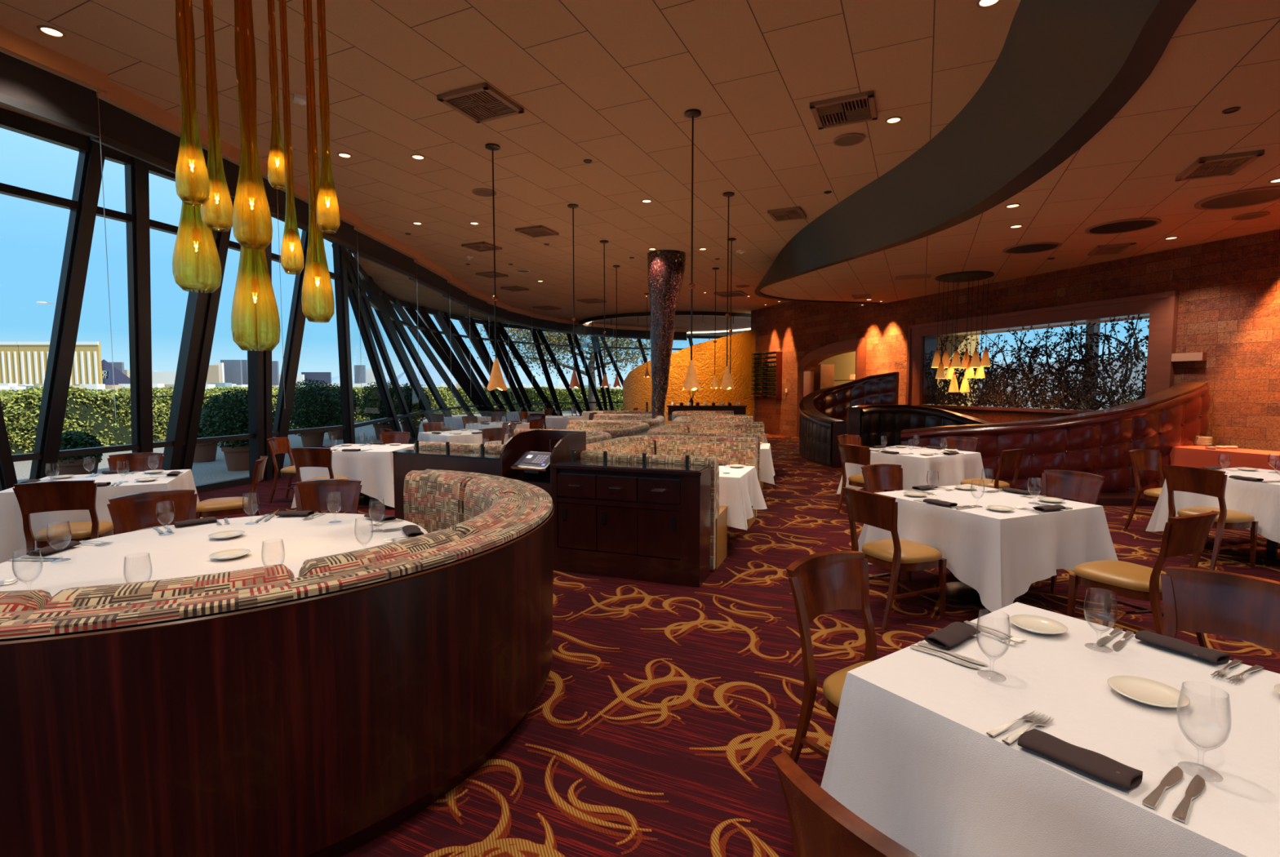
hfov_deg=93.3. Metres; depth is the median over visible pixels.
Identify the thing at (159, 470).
bread plate
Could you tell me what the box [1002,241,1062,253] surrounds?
ceiling vent
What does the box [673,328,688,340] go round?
trim
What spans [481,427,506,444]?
dining chair
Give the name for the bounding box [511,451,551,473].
screen
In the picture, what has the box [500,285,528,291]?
ceiling vent
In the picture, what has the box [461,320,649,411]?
tree
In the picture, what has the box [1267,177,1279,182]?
recessed light
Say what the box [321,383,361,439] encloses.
potted shrub
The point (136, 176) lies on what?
window
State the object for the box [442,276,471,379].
trim
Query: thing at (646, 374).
cone pendant
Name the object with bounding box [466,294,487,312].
roller shade
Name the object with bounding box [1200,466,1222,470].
napkin
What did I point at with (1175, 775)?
knife
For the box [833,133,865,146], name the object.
ceiling speaker
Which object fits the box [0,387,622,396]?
ground
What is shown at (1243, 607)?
dining chair
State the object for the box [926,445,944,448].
napkin
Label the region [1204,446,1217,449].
dish
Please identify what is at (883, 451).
napkin
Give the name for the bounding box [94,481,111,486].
napkin
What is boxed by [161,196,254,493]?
window
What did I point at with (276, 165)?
pendant
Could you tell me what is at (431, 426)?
dining chair
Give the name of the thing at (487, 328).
window
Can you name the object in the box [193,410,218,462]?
potted shrub
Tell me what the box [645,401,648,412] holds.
pepper mill
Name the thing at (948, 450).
bread plate
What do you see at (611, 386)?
shed
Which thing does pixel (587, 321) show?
drum
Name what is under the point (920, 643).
knife
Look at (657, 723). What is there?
floor
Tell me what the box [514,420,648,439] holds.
booth
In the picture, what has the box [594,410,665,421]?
booth
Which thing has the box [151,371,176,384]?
building
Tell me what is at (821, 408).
banquette
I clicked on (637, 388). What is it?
wall
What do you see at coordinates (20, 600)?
cushion
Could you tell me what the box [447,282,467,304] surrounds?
roller shade
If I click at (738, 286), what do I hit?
ceiling speaker
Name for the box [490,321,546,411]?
window
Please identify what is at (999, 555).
tablecloth
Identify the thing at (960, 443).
dining chair
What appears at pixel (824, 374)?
door
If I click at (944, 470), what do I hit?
tablecloth
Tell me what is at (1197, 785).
knife
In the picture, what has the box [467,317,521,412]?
window
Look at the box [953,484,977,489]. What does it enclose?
bread plate
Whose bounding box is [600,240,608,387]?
cone pendant
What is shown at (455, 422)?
tablecloth
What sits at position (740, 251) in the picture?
smoke detector
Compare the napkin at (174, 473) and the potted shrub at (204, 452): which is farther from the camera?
the potted shrub at (204, 452)
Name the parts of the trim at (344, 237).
pull cord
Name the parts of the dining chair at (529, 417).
backrest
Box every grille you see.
[473,190,494,195]
[517,270,529,272]
[835,135,862,145]
[1006,244,1057,253]
[1089,220,1156,233]
[1234,213,1267,219]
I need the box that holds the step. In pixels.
[1035,491,1155,506]
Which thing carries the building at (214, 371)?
on the ground
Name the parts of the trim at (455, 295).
pull cord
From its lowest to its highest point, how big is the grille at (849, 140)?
0.001 m
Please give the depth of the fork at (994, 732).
1.49 m
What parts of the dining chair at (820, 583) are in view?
leg, backrest, seat rail, seat, leg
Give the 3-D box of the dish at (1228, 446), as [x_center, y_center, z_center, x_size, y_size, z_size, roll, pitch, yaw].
[8.112,0.257,8.283,0.124,0.034,0.124,0,4,0]
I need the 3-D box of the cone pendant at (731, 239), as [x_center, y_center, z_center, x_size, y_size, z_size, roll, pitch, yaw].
[1.712,-2.185,11.389,0.170,2.725,0.170,0,4,0]
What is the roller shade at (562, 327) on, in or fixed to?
hanging from the trim at (562, 326)
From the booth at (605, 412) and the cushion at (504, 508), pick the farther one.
the booth at (605, 412)
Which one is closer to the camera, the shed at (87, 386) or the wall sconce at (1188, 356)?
the wall sconce at (1188, 356)
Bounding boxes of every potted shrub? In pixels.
[55,430,103,475]
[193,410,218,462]
[199,388,275,471]
[275,377,342,448]
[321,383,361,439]
[355,381,410,439]
[398,382,432,435]
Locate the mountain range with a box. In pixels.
[128,364,622,387]
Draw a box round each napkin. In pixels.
[17,479,41,484]
[26,541,81,555]
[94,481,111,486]
[102,469,132,473]
[165,471,180,475]
[173,516,217,526]
[275,511,315,515]
[320,444,333,448]
[342,448,360,451]
[364,512,396,520]
[368,442,386,444]
[402,524,424,537]
[717,462,727,465]
[871,445,886,448]
[880,450,899,453]
[911,484,937,489]
[923,498,957,506]
[924,622,980,648]
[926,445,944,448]
[942,451,959,454]
[1002,487,1035,494]
[1017,728,1142,791]
[1032,504,1066,511]
[1134,630,1230,664]
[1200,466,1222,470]
[1228,475,1263,481]
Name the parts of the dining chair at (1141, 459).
leg, backrest, seat rail, seat, leg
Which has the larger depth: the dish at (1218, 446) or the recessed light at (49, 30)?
the dish at (1218, 446)
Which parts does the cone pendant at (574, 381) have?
rod, lamp shade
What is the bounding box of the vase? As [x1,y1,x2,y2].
[684,381,703,405]
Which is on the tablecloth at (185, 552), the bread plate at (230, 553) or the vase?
the bread plate at (230, 553)
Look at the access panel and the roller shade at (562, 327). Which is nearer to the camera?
the access panel
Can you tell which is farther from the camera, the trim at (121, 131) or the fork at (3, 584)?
the trim at (121, 131)
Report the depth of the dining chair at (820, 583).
2.44 m
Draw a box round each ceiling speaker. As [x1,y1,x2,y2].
[471,188,496,196]
[735,284,750,288]
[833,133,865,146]
[1194,186,1279,209]
[1231,211,1270,220]
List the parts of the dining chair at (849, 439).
leg, backrest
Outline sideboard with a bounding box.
[666,404,746,421]
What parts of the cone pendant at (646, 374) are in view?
lamp shade, rod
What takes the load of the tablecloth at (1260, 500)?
on the dining table at (1271, 552)
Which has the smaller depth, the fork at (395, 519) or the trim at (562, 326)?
the fork at (395, 519)
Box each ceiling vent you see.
[436,82,524,123]
[461,241,502,252]
[475,271,507,278]
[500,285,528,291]
[515,225,559,238]
[533,306,561,310]
[577,298,606,303]
[713,290,747,297]
[767,206,806,222]
[809,90,877,129]
[851,293,871,299]
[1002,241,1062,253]
[1084,217,1161,235]
[1088,242,1130,255]
[1175,149,1264,181]
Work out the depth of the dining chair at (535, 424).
13.42 m
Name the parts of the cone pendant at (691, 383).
lamp shade, rod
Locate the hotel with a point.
(107, 368)
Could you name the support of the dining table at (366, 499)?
on the floor
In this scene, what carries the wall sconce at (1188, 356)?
attached to the wall at (1228, 310)
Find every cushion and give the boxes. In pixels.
[0,589,52,612]
[43,564,294,609]
[297,528,463,577]
[403,470,478,533]
[448,493,523,537]
[463,477,520,521]
[566,424,632,430]
[588,447,612,453]
[592,417,648,420]
[603,413,649,414]
[605,440,654,454]
[655,440,756,471]
[663,426,688,432]
[680,418,693,421]
[684,413,733,414]
[687,426,764,443]
[693,418,753,422]
[715,462,719,519]
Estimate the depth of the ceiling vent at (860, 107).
6.00 m
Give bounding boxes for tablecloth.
[0,469,203,563]
[0,513,427,596]
[291,444,413,508]
[417,429,505,444]
[444,416,491,430]
[465,421,529,443]
[501,411,544,422]
[542,415,584,429]
[581,410,603,420]
[719,465,767,530]
[760,443,774,484]
[764,432,773,461]
[820,602,1279,856]
[836,445,985,494]
[857,484,1118,612]
[1145,466,1279,542]
[1169,445,1279,471]
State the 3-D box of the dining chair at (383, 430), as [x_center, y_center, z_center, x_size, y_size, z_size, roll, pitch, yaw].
[-4.156,0.426,10.487,0.615,0.884,0.474,-4,5,-45]
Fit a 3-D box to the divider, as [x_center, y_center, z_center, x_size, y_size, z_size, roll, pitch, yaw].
[-1.827,0.713,6.001,1.468,0.924,0.230,2,4,26]
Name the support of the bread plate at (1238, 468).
on the tablecloth at (1260, 500)
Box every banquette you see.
[798,372,898,466]
[846,404,992,447]
[900,382,1210,493]
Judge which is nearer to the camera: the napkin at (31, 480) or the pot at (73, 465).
the napkin at (31, 480)
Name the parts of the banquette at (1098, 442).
frame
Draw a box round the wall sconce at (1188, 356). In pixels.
[1171,352,1206,361]
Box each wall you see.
[622,329,755,422]
[751,229,1279,451]
[977,357,1146,410]
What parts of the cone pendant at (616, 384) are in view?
rod, lamp shade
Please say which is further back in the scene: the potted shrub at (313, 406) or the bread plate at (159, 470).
the potted shrub at (313, 406)
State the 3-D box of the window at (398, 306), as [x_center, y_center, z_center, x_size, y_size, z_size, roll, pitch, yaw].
[-7.318,-2.159,23.051,0.238,4.459,8.626,0,4,6]
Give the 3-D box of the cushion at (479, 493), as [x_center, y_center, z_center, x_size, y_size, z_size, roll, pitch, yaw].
[-0.913,0.608,3.774,0.224,0.535,0.656,-2,5,-31]
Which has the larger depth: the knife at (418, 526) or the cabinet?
the cabinet
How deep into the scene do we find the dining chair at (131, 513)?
4.01 m
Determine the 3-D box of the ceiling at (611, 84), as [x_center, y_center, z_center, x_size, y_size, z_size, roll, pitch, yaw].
[2.074,-3.900,13.199,19.542,0.450,38.866,0,4,0]
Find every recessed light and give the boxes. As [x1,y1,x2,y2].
[36,24,66,37]
[337,152,351,158]
[410,154,425,159]
[412,222,422,224]
[469,222,479,224]
[515,269,530,272]
[583,159,591,163]
[641,199,652,203]
[884,115,902,124]
[976,0,1000,8]
[1004,203,1021,208]
[1008,224,1022,228]
[1164,236,1178,239]
[1221,106,1240,114]
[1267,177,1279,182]
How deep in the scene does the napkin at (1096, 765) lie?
1.32 m
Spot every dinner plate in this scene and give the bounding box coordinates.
[1196,441,1212,443]
[1198,436,1212,438]
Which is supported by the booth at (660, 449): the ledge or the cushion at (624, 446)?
the cushion at (624, 446)
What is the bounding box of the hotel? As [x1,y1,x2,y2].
[101,359,129,385]
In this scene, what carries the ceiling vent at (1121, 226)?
in the ceiling at (1223, 55)
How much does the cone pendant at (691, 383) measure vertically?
2.803 m
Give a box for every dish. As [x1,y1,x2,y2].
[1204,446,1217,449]
[1215,445,1227,448]
[1226,445,1238,448]
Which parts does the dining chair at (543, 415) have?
backrest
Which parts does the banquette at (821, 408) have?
frame, frame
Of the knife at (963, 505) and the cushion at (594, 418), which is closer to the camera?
the knife at (963, 505)
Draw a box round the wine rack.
[753,351,782,398]
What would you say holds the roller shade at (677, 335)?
hanging from the trim at (679, 334)
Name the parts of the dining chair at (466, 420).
backrest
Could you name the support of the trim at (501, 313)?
attached to the ceiling at (611, 84)
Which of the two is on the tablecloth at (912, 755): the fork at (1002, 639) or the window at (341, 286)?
the fork at (1002, 639)
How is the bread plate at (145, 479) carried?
on the tablecloth at (12, 538)
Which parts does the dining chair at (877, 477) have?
leg, backrest, leg, leg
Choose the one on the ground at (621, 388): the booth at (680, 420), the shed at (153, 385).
the shed at (153, 385)
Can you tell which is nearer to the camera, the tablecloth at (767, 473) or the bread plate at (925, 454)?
the bread plate at (925, 454)
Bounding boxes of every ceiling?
[0,0,1020,335]
[760,0,1279,305]
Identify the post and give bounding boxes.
[831,422,846,468]
[1082,323,1100,410]
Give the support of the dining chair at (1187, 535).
on the floor
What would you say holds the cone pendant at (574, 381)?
hanging from the ceiling at (611, 84)
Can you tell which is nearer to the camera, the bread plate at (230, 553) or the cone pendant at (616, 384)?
the bread plate at (230, 553)
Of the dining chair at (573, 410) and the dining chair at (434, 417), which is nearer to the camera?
the dining chair at (434, 417)
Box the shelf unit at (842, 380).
[834,379,854,381]
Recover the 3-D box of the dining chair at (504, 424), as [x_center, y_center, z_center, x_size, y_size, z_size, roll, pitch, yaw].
[-2.757,0.332,11.883,0.474,0.884,0.615,4,5,45]
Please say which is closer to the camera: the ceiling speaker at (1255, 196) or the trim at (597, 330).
the ceiling speaker at (1255, 196)
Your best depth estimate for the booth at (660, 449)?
7.08 m
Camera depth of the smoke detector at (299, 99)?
5.75 m
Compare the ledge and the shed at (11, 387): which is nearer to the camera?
the ledge
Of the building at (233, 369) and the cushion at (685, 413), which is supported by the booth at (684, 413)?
the cushion at (685, 413)
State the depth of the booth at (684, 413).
15.28 m
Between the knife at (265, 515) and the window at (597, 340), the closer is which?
the knife at (265, 515)
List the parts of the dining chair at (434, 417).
backrest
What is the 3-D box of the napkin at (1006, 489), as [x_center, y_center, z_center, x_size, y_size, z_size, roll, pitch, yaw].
[2.997,0.496,4.786,0.094,0.029,0.213,-2,4,-28]
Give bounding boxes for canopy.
[957,315,1149,336]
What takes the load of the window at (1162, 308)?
in the wall at (1228, 310)
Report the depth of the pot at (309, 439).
16.76 m
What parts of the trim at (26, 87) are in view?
pull cord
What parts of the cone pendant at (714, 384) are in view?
lamp shade, rod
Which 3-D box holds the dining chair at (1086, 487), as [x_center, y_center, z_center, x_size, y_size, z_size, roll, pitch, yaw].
[3.351,0.805,4.914,0.615,0.884,0.474,-2,4,-24]
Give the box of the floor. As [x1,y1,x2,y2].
[197,432,1279,856]
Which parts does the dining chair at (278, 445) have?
leg, backrest, seat, seat rail, leg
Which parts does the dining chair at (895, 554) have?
leg, backrest, leg, leg, seat, seat rail, leg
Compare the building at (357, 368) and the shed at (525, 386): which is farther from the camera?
the building at (357, 368)
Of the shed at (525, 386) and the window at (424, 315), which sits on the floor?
the window at (424, 315)
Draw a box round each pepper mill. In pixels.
[507,422,513,439]
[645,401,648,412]
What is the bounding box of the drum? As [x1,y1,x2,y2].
[579,311,751,350]
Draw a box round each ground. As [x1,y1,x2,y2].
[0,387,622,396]
[13,410,586,484]
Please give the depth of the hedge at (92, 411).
16.73 m
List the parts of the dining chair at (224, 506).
leg, seat, seat rail, leg, leg, backrest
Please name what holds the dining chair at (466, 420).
on the floor
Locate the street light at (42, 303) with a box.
[35,301,55,306]
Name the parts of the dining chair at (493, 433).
leg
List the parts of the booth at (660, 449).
seat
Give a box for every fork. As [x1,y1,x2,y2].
[0,577,18,582]
[0,580,18,585]
[79,540,112,543]
[81,542,106,546]
[306,512,326,519]
[369,519,399,525]
[373,520,404,526]
[384,537,412,540]
[384,538,405,542]
[964,620,1026,642]
[977,629,1020,645]
[986,710,1043,737]
[1001,714,1053,744]
[1014,506,1041,513]
[1017,506,1044,512]
[1210,658,1242,678]
[1225,665,1263,683]
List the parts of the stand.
panel, panel, panel, panel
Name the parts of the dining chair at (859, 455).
leg, backrest, seat, seat rail, leg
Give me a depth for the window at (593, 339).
31.02 m
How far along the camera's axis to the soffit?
5.74 m
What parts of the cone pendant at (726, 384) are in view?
lamp shade, rod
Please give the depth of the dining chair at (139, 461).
6.43 m
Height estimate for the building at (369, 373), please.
68.985 m
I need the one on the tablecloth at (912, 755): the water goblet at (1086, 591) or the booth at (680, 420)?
the water goblet at (1086, 591)
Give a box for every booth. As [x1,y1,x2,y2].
[0,469,554,856]
[413,429,611,455]
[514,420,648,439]
[571,414,664,427]
[580,435,757,569]
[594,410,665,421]
[647,422,764,488]
[671,410,747,421]
[672,415,763,423]
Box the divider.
[391,449,508,519]
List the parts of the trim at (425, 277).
pull cord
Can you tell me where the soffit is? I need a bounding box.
[755,0,1159,288]
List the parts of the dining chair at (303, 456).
leg, backrest, seat, leg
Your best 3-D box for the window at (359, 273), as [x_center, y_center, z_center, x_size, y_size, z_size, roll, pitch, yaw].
[-6.745,-1.724,16.656,0.569,4.531,8.548,0,4,-7]
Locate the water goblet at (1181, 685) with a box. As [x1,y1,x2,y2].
[1176,684,1231,768]
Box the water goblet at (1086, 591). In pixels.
[1083,591,1117,646]
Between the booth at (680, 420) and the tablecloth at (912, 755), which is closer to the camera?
the tablecloth at (912, 755)
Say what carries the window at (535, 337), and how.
on the floor
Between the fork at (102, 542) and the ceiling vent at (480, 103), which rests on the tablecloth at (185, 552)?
the fork at (102, 542)
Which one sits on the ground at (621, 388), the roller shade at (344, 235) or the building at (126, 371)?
the building at (126, 371)
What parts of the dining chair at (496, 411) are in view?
backrest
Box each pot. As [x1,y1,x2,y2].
[55,456,101,475]
[193,442,218,462]
[221,444,248,471]
[300,431,324,448]
[328,423,342,439]
[373,422,391,439]
[400,421,421,435]
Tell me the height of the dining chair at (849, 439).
0.884 m
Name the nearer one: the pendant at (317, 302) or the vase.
the pendant at (317, 302)
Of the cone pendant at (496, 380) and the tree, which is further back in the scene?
the tree
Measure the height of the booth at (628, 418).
0.985 m
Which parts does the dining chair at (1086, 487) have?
leg, leg, backrest, leg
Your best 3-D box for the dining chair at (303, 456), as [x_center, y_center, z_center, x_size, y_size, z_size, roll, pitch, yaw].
[-3.830,0.643,7.296,0.474,0.884,0.615,0,4,0]
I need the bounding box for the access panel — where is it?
[895,274,931,279]
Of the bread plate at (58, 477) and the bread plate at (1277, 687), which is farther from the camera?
the bread plate at (58, 477)
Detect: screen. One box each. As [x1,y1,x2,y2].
[414,409,484,455]
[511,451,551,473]
[571,448,690,469]
[924,315,1149,410]
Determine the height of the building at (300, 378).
45.846 m
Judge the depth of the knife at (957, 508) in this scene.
4.18 m
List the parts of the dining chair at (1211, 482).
leg, backrest, seat rail, seat, leg, leg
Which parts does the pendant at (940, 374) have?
small pendant, lamp shade, rod, lamp shade, rod, small pendant, lamp shade, rod, small pendant, lamp shade, rod, small pendant, lamp shade, small pendant, lamp shade, rod, rod, small pendant, lamp shade, cluster canopy, small pendant, lamp shade, rod, rod, small pendant, lamp shade, rod, small pendant, lamp shade, rod, small pendant, lamp shade, rod, small pendant, lamp shade, rod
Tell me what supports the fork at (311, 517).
on the tablecloth at (185, 552)
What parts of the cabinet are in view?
pull, drawer, door, pull, drawer, door, rail, panel, door, drawer, pull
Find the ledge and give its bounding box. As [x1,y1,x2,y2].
[616,421,672,438]
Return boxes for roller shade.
[0,51,98,128]
[97,97,274,207]
[273,188,354,245]
[354,230,413,274]
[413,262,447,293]
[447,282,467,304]
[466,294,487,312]
[487,303,506,319]
[506,311,530,324]
[530,317,555,329]
[555,322,584,333]
[585,326,613,335]
[613,328,650,337]
[673,331,687,338]
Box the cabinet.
[549,459,712,587]
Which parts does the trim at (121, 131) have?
pull cord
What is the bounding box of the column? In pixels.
[647,249,685,418]
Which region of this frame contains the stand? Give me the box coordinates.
[500,429,586,497]
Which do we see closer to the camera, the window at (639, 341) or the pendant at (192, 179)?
the pendant at (192, 179)
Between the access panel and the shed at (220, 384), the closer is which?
the access panel
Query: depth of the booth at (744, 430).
9.77 m
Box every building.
[108,362,124,373]
[124,369,129,377]
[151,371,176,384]
[206,364,221,384]
[213,362,224,382]
[220,360,243,385]
[241,360,248,384]
[271,360,279,385]
[279,374,304,385]
[301,372,331,386]
[354,364,366,383]
[365,368,375,382]
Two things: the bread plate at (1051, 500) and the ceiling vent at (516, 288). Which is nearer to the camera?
the bread plate at (1051, 500)
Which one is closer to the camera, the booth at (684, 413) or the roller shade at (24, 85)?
the roller shade at (24, 85)
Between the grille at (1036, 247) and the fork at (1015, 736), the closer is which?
the fork at (1015, 736)
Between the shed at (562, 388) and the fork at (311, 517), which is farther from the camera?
the shed at (562, 388)
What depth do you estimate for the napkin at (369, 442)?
8.87 m
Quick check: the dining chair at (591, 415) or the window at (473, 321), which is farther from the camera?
the window at (473, 321)
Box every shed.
[0,383,17,386]
[0,386,9,389]
[9,386,26,389]
[19,385,43,389]
[69,385,81,389]
[80,384,105,389]
[105,385,120,389]
[118,383,130,388]
[151,383,164,388]
[164,384,173,388]
[204,384,215,389]
[209,382,231,388]
[232,385,248,387]
[352,383,361,387]
[361,382,375,387]
[440,382,454,386]
[523,385,532,387]
[554,386,565,389]
[557,383,569,386]
[610,385,621,388]
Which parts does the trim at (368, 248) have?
pull cord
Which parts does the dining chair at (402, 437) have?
leg, leg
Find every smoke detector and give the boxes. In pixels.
[293,93,306,105]
[465,255,473,259]
[736,249,745,253]
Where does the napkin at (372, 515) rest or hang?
on the tablecloth at (185, 552)
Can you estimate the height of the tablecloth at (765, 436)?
0.481 m
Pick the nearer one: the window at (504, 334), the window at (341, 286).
the window at (341, 286)
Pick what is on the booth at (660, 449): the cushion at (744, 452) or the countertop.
the cushion at (744, 452)
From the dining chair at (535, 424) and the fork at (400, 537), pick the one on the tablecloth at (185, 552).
the fork at (400, 537)
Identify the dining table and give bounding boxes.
[358,493,380,504]
[937,582,1021,608]
[1230,538,1279,561]
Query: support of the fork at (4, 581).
on the tablecloth at (185, 552)
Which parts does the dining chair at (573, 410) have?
backrest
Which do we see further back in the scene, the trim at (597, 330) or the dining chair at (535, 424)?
the trim at (597, 330)
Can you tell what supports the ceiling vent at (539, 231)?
in the ceiling at (611, 84)
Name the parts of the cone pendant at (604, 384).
rod, lamp shade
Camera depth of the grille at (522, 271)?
14.39 m
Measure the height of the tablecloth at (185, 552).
0.390 m
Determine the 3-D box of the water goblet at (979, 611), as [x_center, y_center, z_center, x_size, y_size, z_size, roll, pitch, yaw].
[1.021,0.626,1.750,0.086,0.185,0.086,0,4,6]
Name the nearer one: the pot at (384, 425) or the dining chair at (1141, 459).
the dining chair at (1141, 459)
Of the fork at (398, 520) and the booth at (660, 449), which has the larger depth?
the booth at (660, 449)
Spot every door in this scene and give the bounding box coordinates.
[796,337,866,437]
[813,364,834,391]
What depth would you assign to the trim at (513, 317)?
21.60 m
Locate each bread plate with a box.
[48,475,74,479]
[134,477,158,481]
[142,469,164,473]
[208,530,244,539]
[208,548,250,559]
[389,443,400,445]
[728,464,744,467]
[902,491,927,497]
[920,453,934,455]
[943,448,958,451]
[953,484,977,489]
[985,505,1014,511]
[1008,614,1067,635]
[1036,497,1064,502]
[1107,675,1190,707]
[1235,466,1258,471]
[1274,684,1279,694]
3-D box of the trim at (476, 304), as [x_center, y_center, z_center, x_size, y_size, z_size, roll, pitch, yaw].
[-4.776,-2.463,17.869,0.148,3.050,1.870,0,4,6]
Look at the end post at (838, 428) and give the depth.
11.85 m
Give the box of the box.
[849,373,855,379]
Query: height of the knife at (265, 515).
0.007 m
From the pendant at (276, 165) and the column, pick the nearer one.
the pendant at (276, 165)
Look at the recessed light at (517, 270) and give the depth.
14.37 m
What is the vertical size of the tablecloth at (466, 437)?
0.690 m
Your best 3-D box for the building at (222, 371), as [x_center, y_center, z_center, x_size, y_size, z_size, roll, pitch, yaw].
[-1315.043,-165.694,1887.107,28.800,78.527,8.000,0,4,0]
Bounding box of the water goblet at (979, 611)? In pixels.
[976,611,1010,673]
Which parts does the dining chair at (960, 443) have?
leg, leg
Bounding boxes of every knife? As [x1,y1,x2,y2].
[8,558,54,561]
[19,555,61,558]
[152,526,164,533]
[163,524,172,532]
[255,514,269,521]
[263,514,275,521]
[381,524,417,530]
[381,526,418,532]
[910,644,982,669]
[917,640,988,665]
[949,505,969,508]
[955,506,975,510]
[1097,627,1122,645]
[1112,630,1133,650]
[1142,766,1182,808]
[1172,774,1204,822]
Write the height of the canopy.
0.100 m
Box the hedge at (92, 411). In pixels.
[0,385,622,454]
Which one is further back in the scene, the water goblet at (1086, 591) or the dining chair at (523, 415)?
the dining chair at (523, 415)
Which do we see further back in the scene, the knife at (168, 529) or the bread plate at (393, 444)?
the bread plate at (393, 444)
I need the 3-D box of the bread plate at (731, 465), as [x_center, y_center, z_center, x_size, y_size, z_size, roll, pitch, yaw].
[1.011,0.396,6.338,0.171,0.018,0.171,0,4,0]
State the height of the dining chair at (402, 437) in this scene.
0.884 m
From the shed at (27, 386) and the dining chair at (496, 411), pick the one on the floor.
the dining chair at (496, 411)
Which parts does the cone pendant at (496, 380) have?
rod, lamp shade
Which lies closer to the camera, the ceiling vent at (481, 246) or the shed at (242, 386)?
the ceiling vent at (481, 246)
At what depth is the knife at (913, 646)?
1.87 m
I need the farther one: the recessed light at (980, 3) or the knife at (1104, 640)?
the recessed light at (980, 3)
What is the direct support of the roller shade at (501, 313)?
hanging from the trim at (501, 313)
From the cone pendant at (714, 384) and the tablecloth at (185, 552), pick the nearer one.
the tablecloth at (185, 552)
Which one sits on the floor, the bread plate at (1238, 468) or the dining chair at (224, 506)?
the dining chair at (224, 506)
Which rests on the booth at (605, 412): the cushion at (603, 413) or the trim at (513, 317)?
the cushion at (603, 413)
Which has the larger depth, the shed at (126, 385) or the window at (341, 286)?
the shed at (126, 385)
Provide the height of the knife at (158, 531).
0.007 m
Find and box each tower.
[0,341,21,384]
[17,341,102,386]
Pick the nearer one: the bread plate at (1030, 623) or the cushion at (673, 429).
the bread plate at (1030, 623)
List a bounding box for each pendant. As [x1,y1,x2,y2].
[172,104,222,293]
[175,0,209,206]
[200,0,233,231]
[231,245,280,351]
[232,0,272,249]
[266,0,285,189]
[279,0,304,275]
[301,0,334,322]
[315,0,340,233]
[484,142,506,391]
[567,204,580,388]
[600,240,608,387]
[613,265,621,387]
[644,293,649,377]
[683,108,701,391]
[711,267,719,388]
[720,191,734,389]
[728,237,736,385]
[931,271,994,391]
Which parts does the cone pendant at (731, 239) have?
rod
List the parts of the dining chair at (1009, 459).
seat, leg, backrest, leg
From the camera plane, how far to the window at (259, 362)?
9.74 m
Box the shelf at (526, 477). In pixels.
[511,473,550,483]
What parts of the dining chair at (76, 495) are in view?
leg, backrest, seat, seat rail, leg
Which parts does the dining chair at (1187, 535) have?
leg, leg, seat, seat rail, leg, backrest, leg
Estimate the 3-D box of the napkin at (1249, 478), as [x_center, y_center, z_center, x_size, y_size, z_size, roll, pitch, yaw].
[5.480,0.450,5.463,0.094,0.029,0.213,-1,4,-13]
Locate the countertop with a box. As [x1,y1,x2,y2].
[549,462,712,475]
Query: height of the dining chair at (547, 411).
0.884 m
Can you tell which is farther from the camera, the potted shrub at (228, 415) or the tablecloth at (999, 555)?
the potted shrub at (228, 415)
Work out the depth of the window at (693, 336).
32.12 m
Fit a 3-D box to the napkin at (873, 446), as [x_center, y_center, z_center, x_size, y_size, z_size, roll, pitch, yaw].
[3.318,0.251,8.389,0.213,0.029,0.094,-2,4,-25]
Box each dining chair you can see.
[12,480,115,555]
[106,452,164,472]
[106,489,197,534]
[195,456,267,519]
[266,436,296,502]
[290,447,351,513]
[293,479,362,514]
[379,428,393,432]
[379,431,410,444]
[422,422,444,431]
[429,413,455,430]
[462,416,477,429]
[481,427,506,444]
[490,413,502,422]
[494,408,510,422]
[502,422,516,435]
[518,411,528,422]
[527,415,541,429]
[529,413,552,429]
[529,418,545,429]
[544,408,552,416]
[569,407,577,416]
[588,412,597,420]
[771,751,919,856]
[786,551,876,764]
[835,434,887,495]
[836,444,893,514]
[840,487,946,630]
[860,463,911,581]
[946,435,979,452]
[960,448,1026,488]
[1041,470,1104,593]
[1066,511,1220,648]
[1124,448,1208,537]
[1160,566,1279,652]
[1162,465,1257,570]
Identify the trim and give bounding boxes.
[0,26,115,417]
[89,80,284,401]
[270,182,362,404]
[348,222,419,389]
[408,255,452,373]
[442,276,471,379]
[463,289,490,353]
[483,298,510,377]
[503,306,533,335]
[529,313,558,331]
[553,318,586,337]
[582,323,614,337]
[612,325,650,360]
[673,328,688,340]
[754,0,1196,304]
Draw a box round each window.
[0,107,89,491]
[29,136,140,479]
[124,155,217,453]
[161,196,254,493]
[247,241,304,482]
[271,230,346,479]
[331,244,416,444]
[332,243,393,444]
[346,248,429,439]
[361,275,445,422]
[380,290,466,417]
[391,297,479,416]
[404,302,488,416]
[417,306,492,417]
[433,310,500,413]
[442,312,506,409]
[458,315,515,412]
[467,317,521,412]
[482,320,528,411]
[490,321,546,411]
[497,322,558,416]
[529,328,581,416]
[536,328,586,415]
[566,333,598,411]
[572,333,604,410]
[590,335,609,410]
[594,336,622,410]
[600,336,641,386]
[636,338,649,363]
[671,335,689,350]
[688,335,724,346]
[905,290,1179,413]
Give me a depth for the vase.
18.19 m

